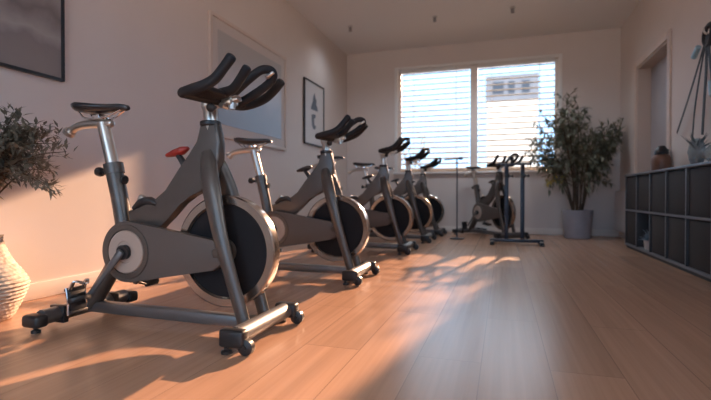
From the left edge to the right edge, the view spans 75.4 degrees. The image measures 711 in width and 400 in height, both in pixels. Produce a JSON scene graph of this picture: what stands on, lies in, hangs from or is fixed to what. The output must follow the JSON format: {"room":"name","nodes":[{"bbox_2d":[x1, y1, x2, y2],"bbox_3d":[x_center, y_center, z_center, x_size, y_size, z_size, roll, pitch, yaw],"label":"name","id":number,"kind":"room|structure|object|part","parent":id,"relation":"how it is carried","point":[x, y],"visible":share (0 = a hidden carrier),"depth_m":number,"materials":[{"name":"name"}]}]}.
{"room":"gym","nodes":[
{"label":"gym","id":0,"kind":"room"},
{"bbox_2d":[0,0,346,282],"bbox_3d":[-1.777,-0.972,3.370,0.150,3.110,10.450,0,1,18],"label":"wall","id":1,"kind":"structure","parent":0,"point":[138,54],"depth_m":3.49,"materials":[{"name":"paint"}]},
{"bbox_2d":[0,0,64,81],"bbox_3d":[-2.011,-1.295,2.338,0.030,1.120,1.150,0,1,18],"label":"framed picture","id":2,"kind":"object","parent":1,"relation":"attached to","point":[32,32],"visible":1,"depth_m":2.71,"materials":[{"name":"grey"}]},
{"bbox_2d":[21,270,119,302],"bbox_3d":[-1.698,0.533,3.361,0.016,0.100,10.110,0,1,18],"label":"baseboard","id":3,"kind":"structure","parent":1,"relation":"attached to","point":[47,288],"depth_m":2.84,"materials":[{"name":"beige paint"}]},
{"bbox_2d":[208,10,286,150],"bbox_3d":[-1.129,-1.205,5.087,0.030,1.180,1.600,0,1,18],"label":"framed picture","id":4,"kind":"object","parent":1,"relation":"attached to","point":[269,120],"visible":0.76,"depth_m":4.98,"materials":[{"name":"beige"}]},
{"bbox_2d":[218,29,280,138],"bbox_3d":[-1.128,-1.205,5.086,0.004,0.910,1.330,0,1,18],"label":"print","id":5,"kind":"object","parent":4,"relation":"attached to","point":[264,121],"depth_m":5.00},
{"bbox_2d":[303,77,323,147],"bbox_3d":[-0.602,-1.253,6.729,0.030,0.920,0.730,0,1,18],"label":"framed picture","id":6,"kind":"object","parent":1,"relation":"attached to","point":[313,93],"visible":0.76,"depth_m":6.65,"materials":[{"name":"grey paper"}]},
{"bbox_2d":[0,232,710,399],"bbox_3d":[0.346,0.651,2.705,4.610,0.120,10.450,0,1,18],"label":"floor","id":7,"kind":"structure","parent":0,"point":[596,317],"depth_m":2.00,"materials":[{"name":"brown wood"}]},
{"bbox_2d":[0,104,78,321],"bbox_3d":[-1.685,0.064,2.203,0.703,1.063,0.687,0,1,18],"label":"potted tree","id":8,"kind":"object","parent":7,"relation":"on","point":[14,282],"visible":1,"depth_m":2.23,"materials":[{"name":"green plant"}]},
{"bbox_2d":[22,53,303,355],"bbox_3d":[-0.903,-0.008,2.170,1.222,1.208,0.600,0,1,18],"label":"exercise bike","id":9,"kind":"object","parent":7,"relation":"on","point":[226,249],"visible":1,"depth_m":2.08,"materials":[{"name":"grey paint"}]},
{"bbox_3d":[-1.245,-0.139,2.278,0.092,0.048,0.047,0,1,18],"label":"seat knob","id":10,"kind":"part","parent":9,"relation":"part of","materials":[{"name":"black plastic"}]},
{"bbox_3d":[-1.249,-0.414,2.277,0.245,0.055,0.079,0,1,18],"label":"saddle rail","id":11,"kind":"part","parent":9,"relation":"part of","materials":[{"name":"silver metal"}]},
{"bbox_3d":[-1.182,0.342,2.107,0.228,0.232,0.095,0,1,-21],"label":"crank arm","id":12,"kind":"part","parent":9,"relation":"part of","materials":[{"name":"grey metal"}]},
{"bbox_3d":[-1.136,-0.098,2.244,0.037,0.048,0.047,0,1,18],"label":"tube knob","id":13,"kind":"part","parent":9,"relation":"part of","materials":[{"name":"black plastic"}]},
{"bbox_3d":[-0.842,-0.094,2.149,0.513,0.508,0.056,0,1,18],"label":"frame","id":14,"kind":"part","parent":9,"relation":"part of","materials":[{"name":"grey paint"}]},
{"bbox_3d":[-0.831,-0.225,2.144,0.127,0.048,0.051,0,1,18],"label":"resistance lever","id":15,"kind":"part","parent":9,"relation":"part of","materials":[{"name":"red plastic"}]},
{"bbox_3d":[-0.799,-0.172,2.135,0.076,0.088,0.035,0,1,18],"label":"lever stem","id":16,"kind":"part","parent":9,"relation":"part of","materials":[{"name":"black plastic"}]},
{"bbox_3d":[-0.623,-0.403,2.015,0.040,0.040,0.059,0,1,18],"label":"bar knob","id":17,"kind":"part","parent":9,"relation":"part of","materials":[{"name":"black plastic"}]},
{"bbox_3d":[-0.608,-0.373,2.066,0.196,0.194,0.080,0,1,18],"label":"handlebar post","id":18,"kind":"part","parent":9,"relation":"part of","materials":[{"name":"silver metal"}]},
{"bbox_3d":[-0.579,0.156,1.992,0.296,0.764,0.079,0,1,33],"label":"fork leg","id":19,"kind":"part","parent":9,"relation":"part of","materials":[{"name":"grey paint"}]},
{"bbox_3d":[-0.535,0.154,2.129,0.296,0.764,0.079,0,1,2],"label":"fork leg","id":20,"kind":"part","parent":9,"relation":"part of","materials":[{"name":"grey paint"}]},
{"bbox_2d":[226,114,379,285],"bbox_3d":[-0.464,-0.023,3.552,1.222,1.208,0.600,0,1,18],"label":"exercise bike","id":21,"kind":"object","parent":7,"relation":"on","point":[336,227],"visible":0.79,"depth_m":3.46,"materials":[{"name":"grey metal"}]},
{"bbox_3d":[-0.806,-0.154,3.660,0.092,0.048,0.047,0,1,18],"label":"seat knob","id":22,"kind":"part","parent":21,"relation":"part of","materials":[{"name":"black plastic"}]},
{"bbox_3d":[-0.811,-0.429,3.659,0.245,0.055,0.079,0,1,18],"label":"saddle rail","id":23,"kind":"part","parent":21,"relation":"part of","materials":[{"name":"silver metal"}]},
{"bbox_3d":[-0.403,-0.109,3.531,0.513,0.508,0.056,0,1,18],"label":"frame","id":24,"kind":"part","parent":21,"relation":"part of","materials":[{"name":"grey paint"}]},
{"bbox_3d":[-0.392,-0.239,3.526,0.127,0.048,0.051,0,1,18],"label":"resistance lever","id":25,"kind":"part","parent":21,"relation":"part of","materials":[{"name":"black plastic"}]},
{"bbox_3d":[-0.170,-0.388,3.448,0.196,0.194,0.080,0,1,18],"label":"handlebar post","id":26,"kind":"part","parent":21,"relation":"part of","materials":[{"name":"silver metal"}]},
{"bbox_3d":[-0.141,0.141,3.374,0.296,0.764,0.079,0,1,33],"label":"fork leg","id":27,"kind":"part","parent":21,"relation":"part of","materials":[{"name":"grey paint"}]},
{"bbox_3d":[-0.097,0.139,3.511,0.296,0.764,0.079,0,1,2],"label":"fork leg","id":28,"kind":"part","parent":21,"relation":"part of","materials":[{"name":"grey paint"}]},
{"bbox_2d":[307,137,418,254],"bbox_3d":[0.062,-0.066,5.158,1.222,1.258,0.600,0,1,18],"label":"exercise bike","id":29,"kind":"object","parent":7,"relation":"on","point":[391,217],"visible":0.64,"depth_m":5.03,"materials":[{"name":"grey metal"}]},
{"bbox_3d":[0.123,-0.127,5.137,0.513,0.508,0.056,0,1,18],"label":"frame","id":30,"kind":"part","parent":29,"relation":"part of","materials":[{"name":"grey paint"}]},
{"bbox_3d":[0.356,-0.455,5.054,0.196,0.194,0.080,0,1,18],"label":"handlebar post","id":31,"kind":"part","parent":29,"relation":"part of","materials":[{"name":"silver metal"}]},
{"bbox_3d":[0.386,0.123,4.980,0.296,0.764,0.079,0,1,33],"label":"fork leg","id":32,"kind":"part","parent":29,"relation":"part of","materials":[{"name":"grey paint"}]},
{"bbox_3d":[0.429,0.122,5.117,0.296,0.764,0.079,0,1,2],"label":"fork leg","id":33,"kind":"part","parent":29,"relation":"part of","materials":[{"name":"grey paint"}]},
{"bbox_2d":[347,148,436,242],"bbox_3d":[0.468,-0.078,6.308,1.222,1.258,0.600,0,1,18],"label":"exercise bike","id":34,"kind":"object","parent":7,"relation":"on","point":[422,209],"visible":0.68,"depth_m":6.18,"materials":[{"name":"grey metal"}]},
{"bbox_3d":[0.529,-0.139,6.288,0.513,0.508,0.056,0,1,18],"label":"frame","id":35,"kind":"part","parent":34,"relation":"part of","materials":[{"name":"grey paint"}]},
{"bbox_3d":[0.762,-0.468,6.204,0.196,0.194,0.080,0,1,18],"label":"handlebar post","id":36,"kind":"part","parent":34,"relation":"part of","materials":[{"name":"silver metal"}]},
{"bbox_3d":[0.792,0.111,6.131,0.296,0.764,0.079,0,1,33],"label":"fork leg","id":37,"kind":"part","parent":34,"relation":"part of","materials":[{"name":"grey paint"}]},
{"bbox_2d":[369,157,446,236],"bbox_3d":[0.802,-0.063,7.252,1.222,1.208,0.600,0,1,18],"label":"exercise bike","id":38,"kind":"object","parent":7,"relation":"on","point":[420,187],"visible":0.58,"depth_m":7.11,"materials":[{"name":"grey metal"}]},
{"bbox_3d":[0.864,-0.149,7.231,0.513,0.508,0.056,0,1,18],"label":"frame","id":39,"kind":"part","parent":38,"relation":"part of","materials":[{"name":"grey paint"}]},
{"bbox_3d":[1.097,-0.428,7.148,0.196,0.194,0.080,0,1,18],"label":"handlebar post","id":40,"kind":"part","parent":38,"relation":"part of","materials":[{"name":"silver metal"}]},
{"bbox_3d":[1.126,0.101,7.074,0.296,0.764,0.079,0,1,33],"label":"fork leg","id":41,"kind":"part","parent":38,"relation":"part of","materials":[{"name":"grey paint"}]},
{"bbox_2d":[444,157,463,239],"bbox_3d":[1.405,-0.028,6.486,0.259,1.154,0.200,0,1,-13],"label":"pole stand","id":42,"kind":"object","parent":7,"relation":"on","point":[459,158],"visible":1,"depth_m":6.49,"materials":[{"name":"grey metal"}]},
{"bbox_2d":[452,153,529,238],"bbox_3d":[1.981,-0.059,6.871,0.600,1.208,1.222,0,1,-20],"label":"exercise bike","id":43,"kind":"object","parent":7,"relation":"on","point":[481,211],"visible":0.84,"depth_m":6.67,"materials":[{"name":"grey metal"}]},
{"bbox_3d":[1.756,0.289,7.054,0.228,0.232,0.095,0,1,31],"label":"crank arm","id":44,"kind":"part","parent":43,"relation":"part of","materials":[{"name":"grey metal"}]},
{"bbox_3d":[1.831,-0.313,7.275,0.059,0.285,0.340,0,1,-20],"label":"seat post","id":45,"kind":"part","parent":43,"relation":"part of","materials":[{"name":"silver metal"}]},
{"bbox_3d":[2.003,-0.145,6.809,0.056,0.508,0.513,0,1,-20],"label":"frame","id":46,"kind":"part","parent":43,"relation":"part of","materials":[{"name":"grey paint"}]},
{"bbox_3d":[2.039,0.107,6.507,0.079,0.764,0.296,0,1,-5],"label":"fork leg","id":47,"kind":"part","parent":43,"relation":"part of","materials":[{"name":"grey paint"}]},
{"bbox_3d":[2.174,0.106,6.557,0.079,0.764,0.296,0,1,-36],"label":"fork leg","id":48,"kind":"part","parent":43,"relation":"part of","materials":[{"name":"grey paint"}]},
{"bbox_2d":[490,156,544,246],"bbox_3d":[2.026,0.000,5.788,0.640,1.114,0.378,0,1,18],"label":"stand","id":49,"kind":"object","parent":7,"relation":"on","point":[523,175],"visible":1,"depth_m":5.77,"materials":[{"name":"grey metal"}]},
{"bbox_3d":[1.915,0.032,5.835,0.050,0.950,0.042,0,1,18],"label":"post","id":50,"kind":"part","parent":49,"relation":"part of","materials":[{"name":"grey metal"}]},
{"bbox_3d":[2.096,0.033,5.777,0.050,0.950,0.042,0,1,18],"label":"post","id":51,"kind":"part","parent":49,"relation":"part of","materials":[{"name":"grey metal"}]},
{"bbox_2d":[521,87,625,238],"bbox_3d":[3.085,-0.507,6.559,1.443,2.112,1.008,0,1,18],"label":"potted plant","id":52,"kind":"object","parent":7,"relation":"on","point":[577,224],"visible":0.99,"depth_m":6.51,"materials":[{"name":"green plant"}]},
{"bbox_3d":[3.197,0.346,6.624,0.410,0.404,0.410,0,1,18],"label":"pot","id":53,"kind":"part","parent":52,"relation":"part of","materials":[{"name":"white ceramic"}]},
{"bbox_2d":[625,161,710,281],"bbox_3d":[2.894,0.146,4.087,0.256,0.858,2.892,0,1,18],"label":"cube shelf","id":54,"kind":"object","parent":7,"relation":"on","point":[643,218],"visible":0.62,"depth_m":4.12,"materials":[{"name":"grey wood"}]},
{"bbox_2d":[627,212,635,245],"bbox_3d":[3.249,0.326,5.224,0.190,0.369,0.440,0,1,18],"label":"storage bin","id":55,"kind":"object","parent":54,"relation":"on","point":[631,216],"visible":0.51,"depth_m":5.28,"materials":[{"name":"black fabric"}]},
{"bbox_2d":[627,177,635,209],"bbox_3d":[3.249,-0.077,5.220,0.190,0.369,0.440,0,1,18],"label":"storage bin","id":56,"kind":"object","parent":54,"relation":"on","point":[631,189],"visible":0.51,"depth_m":5.28,"materials":[{"name":"black fabric"}]},
{"bbox_2d":[638,231,648,249],"bbox_3d":[3.078,0.398,4.761,0.253,0.236,0.245,0,1,-34],"label":"succulent pot","id":57,"kind":"object","parent":54,"relation":"on","point":[646,240],"visible":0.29,"depth_m":4.77,"materials":[{"name":"grey ceramic"}]},
{"bbox_3d":[3.069,0.466,4.787,0.124,0.100,0.124,0,1,18],"label":"pot","id":58,"kind":"part","parent":57,"relation":"part of","materials":[{"name":"grey ceramic"}]},
{"bbox_2d":[639,175,648,210],"bbox_3d":[3.105,-0.072,4.770,0.190,0.369,0.440,0,1,18],"label":"storage bin","id":59,"kind":"object","parent":54,"relation":"on","point":[643,180],"visible":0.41,"depth_m":4.80,"materials":[{"name":"black fabric"}]},
{"bbox_2d":[652,215,664,256],"bbox_3d":[2.959,0.336,4.319,0.190,0.369,0.440,0,1,18],"label":"storage bin","id":60,"kind":"object","parent":54,"relation":"on","point":[658,221],"visible":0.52,"depth_m":4.36,"materials":[{"name":"black fabric"}]},
{"bbox_2d":[652,173,664,212],"bbox_3d":[2.959,-0.067,4.315,0.190,0.369,0.440,0,1,18],"label":"storage bin","id":61,"kind":"object","parent":54,"relation":"on","point":[658,180],"visible":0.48,"depth_m":4.36,"materials":[{"name":"black fabric"}]},
{"bbox_2d":[651,145,671,170],"bbox_3d":[3.048,-0.416,4.583,0.176,0.255,0.176,0,1,18],"label":"lidded jar","id":62,"kind":"object","parent":54,"relation":"on","point":[661,159],"visible":0.82,"depth_m":4.53,"materials":[{"name":"brown ceramic"}]},
{"bbox_3d":[3.048,-0.498,4.583,0.124,0.090,0.124,0,1,18],"label":"lid","id":63,"kind":"part","parent":62,"relation":"part of","materials":[{"name":"black plastic"}]},
{"bbox_2d":[668,217,684,264],"bbox_3d":[2.813,0.341,3.864,0.190,0.369,0.440,0,1,18],"label":"storage bin","id":64,"kind":"object","parent":54,"relation":"on","point":[676,226],"visible":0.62,"depth_m":3.91,"materials":[{"name":"black fabric"}]},
{"bbox_2d":[669,170,684,214],"bbox_3d":[2.813,-0.062,3.860,0.190,0.369,0.440,0,1,18],"label":"storage bin","id":65,"kind":"object","parent":54,"relation":"on","point":[676,178],"visible":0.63,"depth_m":3.89,"materials":[{"name":"black fabric"}]},
{"bbox_2d":[683,133,710,163],"bbox_3d":[2.776,-0.419,3.738,0.304,0.279,0.190,0,1,-13],"label":"potted succulent","id":66,"kind":"object","parent":54,"relation":"on","point":[697,146],"visible":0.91,"depth_m":3.71,"materials":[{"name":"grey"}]},
{"bbox_3d":[2.779,-0.389,3.749,0.127,0.220,0.124,0,1,-13],"label":"glass","id":67,"kind":"part","parent":66,"relation":"part of","materials":[{"name":"grey"}]},
{"bbox_2d":[689,220,710,273],"bbox_3d":[2.667,0.346,3.409,0.190,0.369,0.440,0,1,18],"label":"storage bin","id":68,"kind":"object","parent":54,"relation":"on","point":[699,230],"visible":0.96,"depth_m":3.45,"materials":[{"name":"black fabric"}]},
{"bbox_2d":[689,166,710,217],"bbox_3d":[2.667,-0.057,3.404,0.190,0.369,0.440,0,1,18],"label":"storage bin","id":69,"kind":"object","parent":54,"relation":"on","point":[700,178],"visible":1,"depth_m":3.44,"materials":[{"name":"black fabric"}]},
{"bbox_2d":[703,145,710,160],"bbox_3d":[2.656,-0.340,3.361,0.195,0.130,0.190,0,1,7],"label":"glass vase","id":70,"kind":"object","parent":54,"relation":"on","point":[707,152],"visible":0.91,"depth_m":3.37,"materials":[{"name":"blue"}]},
{"bbox_2d":[286,0,639,54],"bbox_3d":[0.346,-2.594,2.670,4.610,0.150,10.450,0,1,18],"label":"ceiling","id":71,"kind":"structure","parent":0,"point":[378,25],"depth_m":6.49,"materials":[{"name":"white paint"}]},
{"bbox_2d":[347,28,620,235],"bbox_3d":[1.921,-1.017,7.591,4.310,3.110,0.150,0,1,18],"label":"wall","id":72,"kind":"structure","parent":0,"point":[591,60],"depth_m":7.34,"materials":[{"name":"paint"}]},
{"bbox_2d":[393,53,562,173],"bbox_3d":[1.945,-1.349,7.548,2.670,1.825,0.190,0,1,18],"label":"window","id":73,"kind":"structure","parent":72,"relation":"in","point":[558,61],"depth_m":7.59,"materials":[{"name":"white"}]},
{"bbox_2d":[401,65,469,171],"bbox_3d":[1.330,-1.347,7.744,1.150,1.741,0.085,0,1,18],"label":"blind","id":74,"kind":"object","parent":73,"relation":"attached to","point":[460,68],"visible":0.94,"depth_m":7.71,"materials":[{"name":"white"}]},
{"bbox_3d":[1.331,-0.486,7.755,1.146,0.019,0.044,0,1,18],"label":"rail","id":75,"kind":"part","parent":74,"relation":"part of","materials":[{"name":"beige plastic"}]},
{"bbox_3d":[1.923,-0.453,7.491,2.670,0.034,0.049,0,1,18],"label":"sill","id":76,"kind":"part","parent":73,"relation":"part of","materials":[{"name":"white"}]},
{"bbox_2d":[478,58,554,170],"bbox_3d":[2.554,-1.343,7.351,1.160,1.741,0.085,0,1,18],"label":"blind","id":77,"kind":"object","parent":73,"relation":"attached to","point":[546,61],"visible":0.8,"depth_m":7.35,"materials":[{"name":"white"}]},
{"bbox_3d":[2.554,-0.482,7.362,1.156,0.019,0.044,0,1,18],"label":"rail","id":78,"kind":"part","parent":77,"relation":"part of","materials":[{"name":"beige plastic"}]},
{"bbox_3d":[2.897,-1.339,7.243,0.004,1.720,0.082,0,1,18],"label":"ladder cord","id":79,"kind":"part","parent":77,"relation":"part of","materials":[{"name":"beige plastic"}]},
{"bbox_2d":[370,226,617,235],"bbox_3d":[1.895,0.488,7.528,4.270,0.100,0.016,0,1,18],"label":"baseboard","id":80,"kind":"structure","parent":72,"relation":"attached to","point":[539,231],"depth_m":7.19,"materials":[{"name":"beige paint"}]},
{"bbox_2d":[620,0,710,190],"bbox_3d":[2.470,-0.957,2.006,0.150,3.110,10.450,0,1,18],"label":"wall","id":81,"kind":"structure","parent":0,"point":[649,20],"depth_m":4.68,"materials":[{"name":"paint"}]},
{"bbox_2d":[615,191,625,232],"bbox_3d":[3.764,0.160,6.463,0.100,0.580,0.575,0,1,18],"label":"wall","id":82,"kind":"structure","parent":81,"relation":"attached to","point":[620,209],"depth_m":6.42,"materials":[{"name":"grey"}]},
{"bbox_2d":[619,232,624,237],"bbox_3d":[2.390,0.548,2.048,0.016,0.100,10.110,0,1,18],"label":"baseboard","id":83,"kind":"structure","parent":81,"relation":"attached to","point":[621,234],"depth_m":6.68,"materials":[{"name":"beige paint"}]},
{"bbox_2d":[633,28,671,173],"bbox_3d":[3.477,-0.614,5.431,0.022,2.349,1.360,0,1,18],"label":"trim","id":84,"kind":"structure","parent":81,"relation":"attached to","point":[667,36],"depth_m":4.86,"materials":[{"name":"beige wood"}]},
{"bbox_2d":[651,56,666,157],"bbox_3d":[3.638,-0.564,5.380,0.065,2.244,1.156,0,1,18],"label":"door","id":85,"kind":"structure","parent":81,"relation":"in","point":[659,71],"depth_m":5.64,"materials":[{"name":"grey wood"}]},
{"bbox_2d":[676,21,710,134],"bbox_3d":[2.990,-0.997,4.057,0.112,0.898,0.966,0,1,18],"label":"straps","id":86,"kind":"object","parent":81,"relation":"hanging from","point":[706,37],"visible":0.99,"depth_m":3.83,"materials":[{"name":"black fabric"}]},
{"bbox_3d":[2.917,-1.266,3.941,0.044,0.097,0.130,0,1,18],"label":"strap handle","id":87,"kind":"part","parent":86,"relation":"part of","materials":[{"name":"blue"}]},
{"bbox_3d":[2.820,-0.886,3.640,0.044,0.134,0.066,0,1,18],"label":"strap handle","id":88,"kind":"part","parent":86,"relation":"part of","materials":[{"name":"blue"}]},
{"label":"outside","id":89,"kind":"structure","parent":0,"visible":0},
{"bbox_3d":[19.595,0.510,61.041,120.000,0.100,111.800,0,1,18],"label":"ground","id":90,"kind":"structure","parent":89,"visible":0},
{"bbox_2d":[402,133,425,167],"bbox_3d":[1.182,-0.177,9.313,0.567,2.394,0.475,0,1,-10],"label":"shrub","id":91,"kind":"object","parent":90,"relation":"on","point":[424,133],"visible":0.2,"depth_m":9.34,"materials":[{"name":"green plant"}]},
{"bbox_2d":[486,72,538,166],"bbox_3d":[14.680,-5.101,43.463,4.350,11.500,8.160,0,1,18],"label":"apartment building","id":92,"kind":"structure","parent":90,"relation":"on","point":[530,79],"depth_m":39.68,"materials":[{"name":"white"}]}
]}

